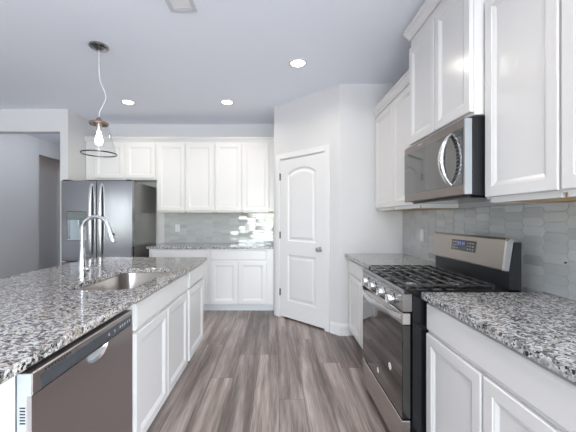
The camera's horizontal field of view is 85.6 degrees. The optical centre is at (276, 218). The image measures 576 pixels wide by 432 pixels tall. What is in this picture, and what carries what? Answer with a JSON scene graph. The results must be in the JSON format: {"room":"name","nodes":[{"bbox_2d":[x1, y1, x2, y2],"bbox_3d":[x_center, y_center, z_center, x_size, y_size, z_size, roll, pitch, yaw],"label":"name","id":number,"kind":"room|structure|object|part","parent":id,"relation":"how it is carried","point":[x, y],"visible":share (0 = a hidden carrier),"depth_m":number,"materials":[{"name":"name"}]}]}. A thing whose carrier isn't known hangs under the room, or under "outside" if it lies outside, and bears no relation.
{"room":"kitchen","nodes":[
{"label":"kitchen","id":0,"kind":"room"},
{"bbox_2d":[0,134,59,277],"bbox_3d":[-4.457,-0.097,6.263,0.115,2.775,3.875,0,0,0],"label":"wall","id":1,"kind":"structure","parent":0,"point":[19,153],"depth_m":5.34,"materials":[{"name":"grey paint"}]},
{"bbox_2d":[0,109,73,264],"bbox_3d":[-4.662,-0.097,4.268,3.677,2.775,0.115,0,0,0],"label":"wall header","id":2,"kind":"structure","parent":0,"point":[12,121],"depth_m":4.21,"materials":[{"name":"white paint"}]},
{"bbox_2d":[39,156,59,269],"bbox_3d":[-5.258,-0.097,6.325,1.485,2.775,1.450,0,0,0],"label":"wall niche","id":3,"kind":"object","parent":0,"point":[49,169],"visible":0.08,"depth_m":6.74,"materials":[{"name":"grey paint"}]},
{"bbox_2d":[74,112,96,180],"bbox_3d":[-2.877,-0.097,6.263,0.107,2.775,3.875,0,0,0],"label":"wall","id":4,"kind":"structure","parent":0,"point":[81,127],"depth_m":4.48,"materials":[{"name":"white paint"}]},
{"bbox_2d":[101,124,273,243],"bbox_3d":[-0.711,-0.097,4.958,4.224,2.775,0.120,0,0,0],"label":"wall","id":5,"kind":"structure","parent":0,"point":[116,130],"depth_m":4.90,"materials":[{"name":"white paint"}]},
{"bbox_2d":[86,141,156,181],"bbox_3d":[-2.292,-0.855,4.735,1.047,0.568,0.324,0,0,0],"label":"upper cabinet","id":6,"kind":"object","parent":5,"relation":"attached to","point":[135,160],"visible":0.86,"depth_m":4.58,"materials":[{"name":"white paint"}]},
{"bbox_3d":[-2.462,-0.849,4.582,0.435,0.510,0.020,0,0,0],"label":"door","id":7,"kind":"part","parent":6,"relation":"part of","materials":[{"name":"white paint"}]},
{"bbox_3d":[-2.000,-0.849,4.582,0.430,0.510,0.020,0,0,0],"label":"door","id":8,"kind":"part","parent":6,"relation":"part of","materials":[{"name":"white paint"}]},
{"bbox_2d":[84,137,273,140],"bbox_3d":[-1.426,-1.170,4.569,2.788,0.059,0.046,0,0,0],"label":"crown molding","id":9,"kind":"structure","parent":6,"relation":"attached to","point":[85,138],"depth_m":4.56,"materials":[{"name":"white paint"}]},
{"bbox_2d":[157,141,214,212],"bbox_3d":[-1.340,-0.613,4.735,0.852,1.052,0.324,0,0,0],"label":"upper cabinet","id":10,"kind":"object","parent":5,"relation":"attached to","point":[185,169],"visible":0.9,"depth_m":4.58,"materials":[{"name":"white paint"}]},
{"bbox_3d":[-1.548,-0.609,4.582,0.400,0.990,0.020,0,0,0],"label":"door","id":11,"kind":"part","parent":10,"relation":"part of","materials":[{"name":"white paint"}]},
{"bbox_3d":[-1.132,-0.609,4.582,0.400,0.990,0.020,0,0,0],"label":"door","id":12,"kind":"part","parent":10,"relation":"part of","materials":[{"name":"white paint"}]},
{"bbox_2d":[164,213,273,242],"bbox_3d":[-0.896,0.149,4.892,1.731,0.470,0.011,0,0,0],"label":"tile backsplash","id":13,"kind":"structure","parent":5,"relation":"attached to","point":[194,227],"depth_m":4.89,"materials":[{"name":"grey tile"}]},
{"bbox_2d":[175,224,179,231],"bbox_3d":[-1.553,0.151,4.886,0.070,0.114,0.008,0,0,0],"label":"wall outlet","id":14,"kind":"object","parent":13,"relation":"attached to","point":[177,226],"visible":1,"depth_m":4.88,"materials":[{"name":"white plastic"}]},
{"bbox_2d":[245,224,248,231],"bbox_3d":[-0.457,0.151,4.886,0.070,0.114,0.008,0,0,0],"label":"wall outlet","id":15,"kind":"object","parent":13,"relation":"attached to","point":[246,225],"visible":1,"depth_m":4.88,"materials":[{"name":"white plastic"}]},
{"bbox_2d":[215,141,273,212],"bbox_3d":[-0.473,-0.613,4.735,0.878,1.052,0.324,0,0,0],"label":"upper cabinet","id":16,"kind":"object","parent":5,"relation":"attached to","point":[244,170],"visible":0.98,"depth_m":4.58,"materials":[{"name":"white paint"}]},
{"bbox_3d":[-0.705,-0.609,4.582,0.386,0.990,0.020,0,0,0],"label":"door","id":17,"kind":"part","parent":16,"relation":"part of","materials":[{"name":"white paint"}]},
{"bbox_3d":[-0.302,-0.609,4.582,0.388,0.990,0.020,0,0,0],"label":"door","id":18,"kind":"part","parent":16,"relation":"part of","materials":[{"name":"white paint"}]},
{"bbox_2d":[0,0,439,144],"bbox_3d":[-2.550,-1.544,1.790,8.141,0.120,13.020,0,0,0],"label":"ceiling","id":19,"kind":"structure","parent":0,"point":[176,67],"depth_m":2.78,"materials":[{"name":"white paint"}]},
{"bbox_2d":[80,41,116,157],"bbox_3d":[-1.525,-1.018,2.672,0.283,0.932,0.283,0,0,0],"label":"pendant light","id":20,"kind":"object","parent":19,"relation":"hanging from","point":[98,46],"visible":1,"depth_m":2.65,"materials":[{"name":"clear glass"}]},
{"bbox_2d":[96,124,101,131],"bbox_3d":[-1.525,-0.777,2.672,0.042,0.056,0.042,0,0,0],"label":"socket","id":21,"kind":"object","parent":20,"relation":"attached to","point":[98,126],"depth_m":2.66,"materials":[{"name":"silver metal"}]},
{"bbox_3d":[-1.525,-0.688,2.672,0.060,0.120,0.060,0,0,0],"label":"bulb","id":22,"kind":"part","parent":20,"relation":"part of","materials":[{"name":"white glass"}]},
{"bbox_3d":[-1.496,-1.164,2.672,0.064,0.570,0.005,0,0,0],"label":"cord","id":23,"kind":"part","parent":20,"relation":"part of","materials":[{"name":"white plastic"}]},
{"bbox_2d":[120,99,135,104],"bbox_3d":[-1.888,-1.480,3.956,0.176,0.008,0.176,0,0,0],"label":"recessed light","id":24,"kind":"object","parent":19,"relation":"in","point":[124,101],"visible":1,"depth_m":3.95,"materials":[{"name":"white"}]},
{"bbox_2d":[165,0,196,11],"bbox_3d":[-0.657,-1.479,2.118,0.190,0.010,0.195,0,0,0],"label":"ceiling vent","id":25,"kind":"object","parent":19,"relation":"in","point":[174,5],"visible":1,"depth_m":2.16,"materials":[{"name":"grey metal"}]},
{"bbox_2d":[220,99,233,104],"bbox_3d":[-0.627,-1.480,3.956,0.176,0.008,0.176,0,0,0],"label":"recessed light","id":26,"kind":"object","parent":19,"relation":"in","point":[225,101],"visible":1,"depth_m":3.95,"materials":[{"name":"white"}]},
{"bbox_2d":[289,58,306,67],"bbox_3d":[0.208,-1.480,2.964,0.176,0.008,0.176,0,0,0],"label":"recessed light","id":27,"kind":"object","parent":19,"relation":"in","point":[298,62],"visible":1,"depth_m":2.96,"materials":[{"name":"white"}]},
{"bbox_2d":[147,310,389,431],"bbox_3d":[-2.550,1.351,1.790,8.141,0.120,13.020,0,0,0],"label":"floor","id":28,"kind":"structure","parent":0,"point":[250,370],"depth_m":2.44,"materials":[{"name":"grey wood"}]},
{"bbox_2d":[0,376,14,431],"bbox_3d":[-1.033,0.854,0.677,0.634,0.873,0.354,0,0,0],"label":"end panel","id":29,"kind":"object","parent":28,"relation":"on","point":[7,389],"visible":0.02,"depth_m":0.83,"materials":[{"name":"white paint"}]},
{"bbox_2d":[15,310,132,431],"bbox_3d":[-1.001,0.860,1.158,0.657,0.862,0.602,0,0,0],"label":"dishwasher","id":30,"kind":"object","parent":28,"relation":"on","point":[86,385],"visible":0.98,"depth_m":1.10,"materials":[{"name":"silver metal"}]},
{"bbox_2d":[15,375,16,431],"bbox_3d":[-1.026,0.810,1.158,0.608,0.762,0.594,0,0,0],"label":"tub","id":31,"kind":"object","parent":30,"relation":"in","point":[16,375],"depth_m":0.86,"materials":[{"name":"plastic"}]},
{"bbox_3d":[-0.696,0.461,0.857,0.040,0.062,0.002,0,0,0],"label":"panel","id":32,"kind":"part","parent":30,"relation":"part of","materials":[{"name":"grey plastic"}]},
{"bbox_3d":[-0.695,0.460,1.159,0.040,0.063,0.600,0,0,0],"label":"control panel","id":33,"kind":"part","parent":30,"relation":"part of","materials":[{"name":"silver metal"}]},
{"bbox_3d":[-0.692,0.516,1.176,0.033,0.040,0.140,0,0,0],"label":"pocket handle","id":34,"kind":"part","parent":30,"relation":"part of","materials":[{"name":"silver metal"}]},
{"bbox_2d":[61,180,155,264],"bbox_3d":[-2.338,0.391,4.415,0.924,1.800,0.881,0,0,0],"label":"refrigerator","id":35,"kind":"object","parent":28,"relation":"on","point":[129,206],"visible":0.7,"depth_m":4.04,"materials":[{"name":"grey metal"}]},
{"bbox_3d":[-2.338,0.883,4.074,0.924,0.635,0.068,0,0,0],"label":"freezer drawer","id":36,"kind":"part","parent":35,"relation":"part of","materials":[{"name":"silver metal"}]},
{"bbox_3d":[-2.598,-0.036,4.051,0.245,0.103,0.017,0,0,0],"label":"dispenser panel","id":37,"kind":"part","parent":35,"relation":"part of","materials":[{"name":"grey plastic"}]},
{"bbox_3d":[-2.571,0.031,4.074,0.459,1.050,0.068,0,0,0],"label":"door","id":38,"kind":"part","parent":35,"relation":"part of","materials":[{"name":"silver metal"}]},
{"bbox_3d":[-2.404,0.018,4.019,0.030,0.954,0.062,0,0,0],"label":"handle","id":39,"kind":"part","parent":35,"relation":"part of","materials":[{"name":"silver metal"}]},
{"bbox_3d":[-2.276,0.018,4.019,0.030,0.954,0.062,0,0,0],"label":"handle","id":40,"kind":"part","parent":35,"relation":"part of","materials":[{"name":"silver metal"}]},
{"bbox_3d":[-2.106,0.031,4.074,0.459,1.050,0.068,0,0,0],"label":"door","id":41,"kind":"part","parent":35,"relation":"part of","materials":[{"name":"silver metal"}]},
{"bbox_2d":[125,273,187,431],"bbox_3d":[-1.027,0.854,2.009,0.626,0.873,1.062,0,0,0],"label":"base cabinet","id":42,"kind":"object","parent":28,"relation":"on","point":[160,319],"visible":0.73,"depth_m":1.90,"materials":[{"name":"white paint"}]},
{"bbox_2d":[0,257,206,384],"bbox_3d":[-1.232,0.401,1.756,1.087,0.032,2.671,0,0,0],"label":"countertop","id":43,"kind":"structure","parent":42,"relation":"on","point":[42,311],"depth_m":1.44,"materials":[{"name":"stone"}]},
{"bbox_2d":[77,215,116,279],"bbox_3d":[-1.138,0.181,1.975,0.247,0.407,0.058,0,0,0],"label":"faucet","id":44,"kind":"object","parent":43,"relation":"on","point":[82,269],"visible":1,"depth_m":1.96,"materials":[{"name":"silver metal"}]},
{"bbox_3d":[-1.151,0.086,1.975,0.189,0.218,0.024,0,0,0],"label":"spout","id":45,"kind":"part","parent":44,"relation":"part of","materials":[{"name":"silver metal"}]},
{"bbox_2d":[77,272,163,289],"bbox_3d":[-0.975,0.522,2.032,0.424,0.209,0.764,0,0,0],"label":"sink","id":46,"kind":"object","parent":43,"relation":"in","point":[126,280],"visible":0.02,"depth_m":2.34,"materials":[{"name":"silver metal"}]},
{"bbox_3d":[-0.725,0.884,1.818,0.020,0.587,0.460,0,0,0],"label":"door","id":47,"kind":"part","parent":42,"relation":"part of","materials":[{"name":"white paint"}]},
{"bbox_3d":[-0.725,0.505,2.049,0.020,0.135,0.922,0,0,0],"label":"drawer","id":48,"kind":"part","parent":42,"relation":"part of","materials":[{"name":"white paint"}]},
{"bbox_3d":[-0.725,0.884,2.282,0.020,0.587,0.456,0,0,0],"label":"door","id":49,"kind":"part","parent":42,"relation":"part of","materials":[{"name":"white paint"}]},
{"bbox_2d":[149,249,209,309],"bbox_3d":[-1.343,0.854,4.582,0.823,0.873,0.626,0,0,0],"label":"base cabinet","id":50,"kind":"object","parent":28,"relation":"on","point":[152,252],"visible":0.2,"depth_m":4.27,"materials":[{"name":"white paint"}]},
{"bbox_3d":[-1.343,0.505,4.279,0.763,0.135,0.020,0,0,0],"label":"drawer","id":51,"kind":"part","parent":50,"relation":"part of","materials":[{"name":"white paint"}]},
{"bbox_3d":[-1.150,0.884,4.279,0.376,0.587,0.020,0,0,0],"label":"door","id":52,"kind":"part","parent":50,"relation":"part of","materials":[{"name":"white paint"}]},
{"bbox_2d":[186,263,202,360],"bbox_3d":[-1.027,0.854,2.807,0.626,0.873,0.530,0,0,0],"label":"base cabinet","id":53,"kind":"object","parent":28,"relation":"on","point":[194,276],"visible":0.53,"depth_m":2.76,"materials":[{"name":"white paint"}]},
{"bbox_3d":[-0.725,0.505,2.809,0.020,0.135,0.492,0,0,0],"label":"drawer","id":54,"kind":"part","parent":53,"relation":"part of","materials":[{"name":"white paint"}]},
{"bbox_2d":[209,249,273,309],"bbox_3d":[-0.482,0.854,4.582,0.896,0.873,0.626,0,0,0],"label":"base cabinet","id":55,"kind":"object","parent":28,"relation":"on","point":[239,279],"visible":0.9,"depth_m":4.28,"materials":[{"name":"white paint"}]},
{"bbox_2d":[146,243,273,248],"bbox_3d":[-0.905,0.401,4.572,1.746,0.032,0.648,0,0,0],"label":"countertop","id":56,"kind":"structure","parent":55,"relation":"on","point":[162,245],"depth_m":4.27,"materials":[{"name":"stone"}]},
{"bbox_3d":[-0.719,0.884,4.279,0.373,0.587,0.020,0,0,0],"label":"door","id":57,"kind":"part","parent":55,"relation":"part of","materials":[{"name":"white paint"}]},
{"bbox_3d":[-0.519,0.505,4.279,0.771,0.135,0.020,0,0,0],"label":"drawer","id":58,"kind":"part","parent":55,"relation":"part of","materials":[{"name":"white paint"}]},
{"bbox_3d":[-0.326,0.884,4.279,0.383,0.587,0.020,0,0,0],"label":"door","id":59,"kind":"part","parent":55,"relation":"part of","materials":[{"name":"white paint"}]},
{"bbox_2d":[348,258,364,348],"bbox_3d":[1.087,0.854,2.906,0.626,0.873,1.029,0,0,0],"label":"base cabinet","id":60,"kind":"object","parent":28,"relation":"on","point":[355,272],"visible":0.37,"depth_m":3.05,"materials":[{"name":"white paint"}]},
{"bbox_3d":[0.784,0.884,3.105,0.020,0.587,0.450,0,0,0],"label":"door","id":61,"kind":"part","parent":60,"relation":"part of","materials":[{"name":"white paint"}]},
{"bbox_3d":[0.784,0.505,2.875,0.020,0.135,0.910,0,0,0],"label":"drawer","id":62,"kind":"part","parent":60,"relation":"part of","materials":[{"name":"white paint"}]},
{"bbox_3d":[0.784,0.884,2.645,0.020,0.587,0.450,0,0,0],"label":"door","id":63,"kind":"part","parent":60,"relation":"part of","materials":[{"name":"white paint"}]},
{"bbox_2d":[345,253,435,267],"bbox_3d":[1.077,0.401,2.906,0.646,0.032,1.036,0,0,0],"label":"countertop","id":64,"kind":"structure","parent":60,"relation":"on","point":[364,259],"depth_m":2.91,"materials":[{"name":"stone"}]},
{"bbox_2d":[361,232,520,431],"bbox_3d":[0.942,0.697,2.005,0.690,1.188,0.752,0,0,0],"label":"gas range","id":65,"kind":"object","parent":28,"relation":"on","point":[395,330],"visible":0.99,"depth_m":1.77,"materials":[{"name":"silver metal"}]},
{"bbox_3d":[0.641,0.453,2.250,0.044,0.056,0.056,0,0,0],"label":"knob","id":66,"kind":"part","parent":65,"relation":"part of","materials":[{"name":"silver metal"}]},
{"bbox_3d":[0.641,0.453,2.090,0.044,0.056,0.056,0,0,0],"label":"knob","id":67,"kind":"part","parent":65,"relation":"part of","materials":[{"name":"silver metal"}]},
{"bbox_3d":[0.641,0.453,1.920,0.044,0.056,0.056,0,0,0],"label":"knob","id":68,"kind":"part","parent":65,"relation":"part of","materials":[{"name":"silver metal"}]},
{"bbox_3d":[0.634,0.523,2.005,0.072,0.034,0.732,0,0,0],"label":"handle","id":69,"kind":"part","parent":65,"relation":"part of","materials":[{"name":"silver metal"}]},
{"bbox_3d":[0.666,0.387,2.005,0.012,0.020,0.748,0,0,0],"label":"trim","id":70,"kind":"part","parent":65,"relation":"part of","materials":[{"name":"silver metal"}]},
{"bbox_3d":[0.684,1.153,2.005,0.047,0.172,0.746,0,0,0],"label":"storage drawer","id":71,"kind":"part","parent":65,"relation":"part of","materials":[{"name":"silver metal"}]},
{"bbox_3d":[0.685,0.809,2.005,0.045,0.492,0.746,0,0,0],"label":"oven door","id":72,"kind":"part","parent":65,"relation":"part of","materials":[{"name":"black glass"}]},
{"bbox_3d":[0.685,0.530,2.005,0.046,0.063,0.746,0,0,0],"label":"rail","id":73,"kind":"part","parent":65,"relation":"part of","materials":[{"name":"silver metal"}]},
{"bbox_3d":[0.688,0.444,2.005,0.050,0.092,0.750,0,0,0],"label":"control panel","id":74,"kind":"part","parent":65,"relation":"part of","materials":[{"name":"silver metal"}]},
{"bbox_3d":[0.641,0.453,1.765,0.044,0.056,0.056,0,0,0],"label":"knob","id":75,"kind":"part","parent":65,"relation":"part of","materials":[{"name":"silver metal"}]},
{"bbox_2d":[365,268,506,293],"bbox_3d":[0.944,0.387,2.005,0.542,0.020,0.752,0,0,0],"label":"cooktop","id":76,"kind":"object","parent":65,"relation":"in","point":[394,285],"depth_m":1.77,"materials":[{"name":"black metal"}]},
{"bbox_2d":[426,303,575,431],"bbox_3d":[1.087,0.854,1.165,0.626,0.873,0.907,0,0,0],"label":"base cabinet","id":77,"kind":"object","parent":28,"relation":"on","point":[475,382],"visible":0.77,"depth_m":1.15,"materials":[{"name":"white paint"}]},
{"bbox_3d":[0.784,0.884,1.392,0.020,0.587,0.428,0,0,0],"label":"door","id":78,"kind":"part","parent":77,"relation":"part of","materials":[{"name":"white paint"}]},
{"bbox_2d":[421,292,575,382],"bbox_3d":[1.077,0.401,1.021,0.646,0.032,1.202,0,0,0],"label":"countertop","id":79,"kind":"structure","parent":77,"relation":"on","point":[541,326],"depth_m":1.19,"materials":[{"name":"stone"}]},
{"bbox_3d":[0.784,0.884,0.950,0.020,0.587,0.430,0,0,0],"label":"door","id":80,"kind":"part","parent":77,"relation":"part of","materials":[{"name":"white paint"}]},
{"bbox_2d":[274,84,339,323],"bbox_3d":[0.378,-0.097,3.833,1.038,2.775,0.115,0,0,45],"label":"wall","id":81,"kind":"structure","parent":0,"point":[313,120],"depth_m":3.59,"materials":[{"name":"white paint"}]},
{"bbox_2d":[276,144,329,331],"bbox_3d":[0.322,0.226,3.838,0.861,2.130,0.187,0,0,45],"label":"door","id":82,"kind":"structure","parent":81,"relation":"in","point":[302,176],"depth_m":3.79,"materials":[{"name":"white wood"}]},
{"bbox_2d":[340,84,402,335],"bbox_3d":[1.052,-0.097,3.482,0.697,2.775,0.115,0,0,0],"label":"wall","id":83,"kind":"structure","parent":0,"point":[363,228],"depth_m":3.42,"materials":[{"name":"white paint"}]},
{"bbox_2d":[330,321,348,335],"bbox_3d":[0.695,1.226,3.443,0.212,0.130,0.056,0,0,26],"label":"baseboard","id":84,"kind":"structure","parent":83,"relation":"attached to","point":[338,329],"depth_m":3.42,"materials":[{"name":"white wood"}]},
{"bbox_2d":[412,201,570,296],"bbox_3d":[1.461,-0.097,0.209,0.120,2.775,9.618,0,0,0],"label":"wall","id":85,"kind":"structure","parent":0,"point":[486,203],"depth_m":2.03,"materials":[{"name":"white paint"}]},
{"bbox_2d":[372,70,457,210],"bbox_3d":[1.227,-0.634,2.905,0.346,1.105,1.034,0,0,0],"label":"upper cabinet","id":86,"kind":"object","parent":85,"relation":"attached to","point":[391,113],"visible":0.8,"depth_m":2.84,"materials":[{"name":"white paint"}]},
{"bbox_3d":[1.089,-0.597,3.145,0.020,0.975,0.490,0,0,0],"label":"door","id":87,"kind":"part","parent":86,"relation":"part of","materials":[{"name":"white paint"}]},
{"bbox_3d":[1.077,-1.148,2.905,0.046,0.076,1.033,0,0,0],"label":"crown moulding","id":88,"kind":"part","parent":86,"relation":"part of","materials":[{"name":"white paint"}]},
{"bbox_3d":[1.089,-0.597,2.645,0.020,0.975,0.490,0,0,0],"label":"door","id":89,"kind":"part","parent":86,"relation":"part of","materials":[{"name":"white paint"}]},
{"bbox_3d":[1.260,-0.091,2.905,0.280,0.016,1.000,0,0,0],"label":"underside panel","id":90,"kind":"part","parent":86,"relation":"part of","materials":[{"name":"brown wood"}]},
{"bbox_2d":[403,0,486,145],"bbox_3d":[1.195,-0.997,2.005,0.410,0.902,0.851,0,0,0],"label":"upper cabinet","id":91,"kind":"object","parent":85,"relation":"attached to","point":[447,54],"visible":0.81,"depth_m":1.89,"materials":[{"name":"white paint"}]},
{"bbox_3d":[1.026,-0.928,2.193,0.020,0.733,0.370,0,0,0],"label":"door","id":92,"kind":"part","parent":91,"relation":"part of","materials":[{"name":"white paint"}]},
{"bbox_3d":[1.194,-1.407,2.005,0.406,0.082,0.851,0,0,0],"label":"crown moulding","id":93,"kind":"part","parent":91,"relation":"part of","materials":[{"name":"white paint"}]},
{"bbox_2d":[405,116,490,203],"bbox_3d":[1.153,-0.325,2.004,0.479,0.429,0.755,0,0,0],"label":"microwave oven","id":94,"kind":"object","parent":91,"relation":"attached to","point":[447,166],"visible":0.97,"depth_m":1.74,"materials":[{"name":"silver metal"}]},
{"bbox_3d":[0.982,-0.329,2.005,0.002,0.300,0.738,0,0,0],"label":"door glass","id":95,"kind":"part","parent":94,"relation":"part of","materials":[{"name":"grey glass"}]},
{"bbox_3d":[0.949,-0.329,1.745,0.071,0.292,0.034,0,0,0],"label":"handle","id":96,"kind":"part","parent":94,"relation":"part of","materials":[{"name":"silver metal"}]},
{"bbox_2d":[457,139,460,179],"bbox_3d":[0.981,-0.316,1.673,0.001,0.213,0.046,0,0,0],"label":"print","id":97,"kind":"object","parent":94,"relation":"attached to","point":[458,140],"depth_m":1.67,"materials":[{"name":"grey metal"}]},
{"bbox_3d":[1.026,-0.928,1.814,0.020,0.733,0.364,0,0,0],"label":"door","id":98,"kind":"part","parent":91,"relation":"part of","materials":[{"name":"white paint"}]},
{"bbox_2d":[403,201,575,300],"bbox_3d":[1.396,0.152,2.012,0.008,0.464,2.824,0,0,0],"label":"tile backsplash","id":99,"kind":"structure","parent":85,"relation":"attached to","point":[546,232],"depth_m":1.72,"materials":[{"name":"grey tile"}]},
{"bbox_2d":[420,229,423,240],"bbox_3d":[1.388,0.161,2.967,0.009,0.114,0.070,0,0,0],"label":"wall outlet","id":100,"kind":"object","parent":99,"relation":"attached to","point":[421,230],"visible":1,"depth_m":2.96,"materials":[{"name":"white plastic"}]},
{"bbox_2d":[485,0,575,202],"bbox_3d":[1.240,-0.615,1.196,0.320,1.068,0.848,0,0,0],"label":"upper cabinet","id":101,"kind":"object","parent":85,"relation":"attached to","point":[530,45],"visible":1,"depth_m":1.33,"materials":[{"name":"white paint"}]},
{"bbox_3d":[1.260,-0.091,1.196,0.280,0.016,0.814,0,0,0],"label":"underside panel","id":102,"kind":"part","parent":101,"relation":"part of","materials":[{"name":"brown wood"}]},
{"bbox_3d":[1.089,-0.614,0.982,0.020,1.010,0.393,0,0,0],"label":"door","id":103,"kind":"part","parent":101,"relation":"part of","materials":[{"name":"white paint"}]}
]}

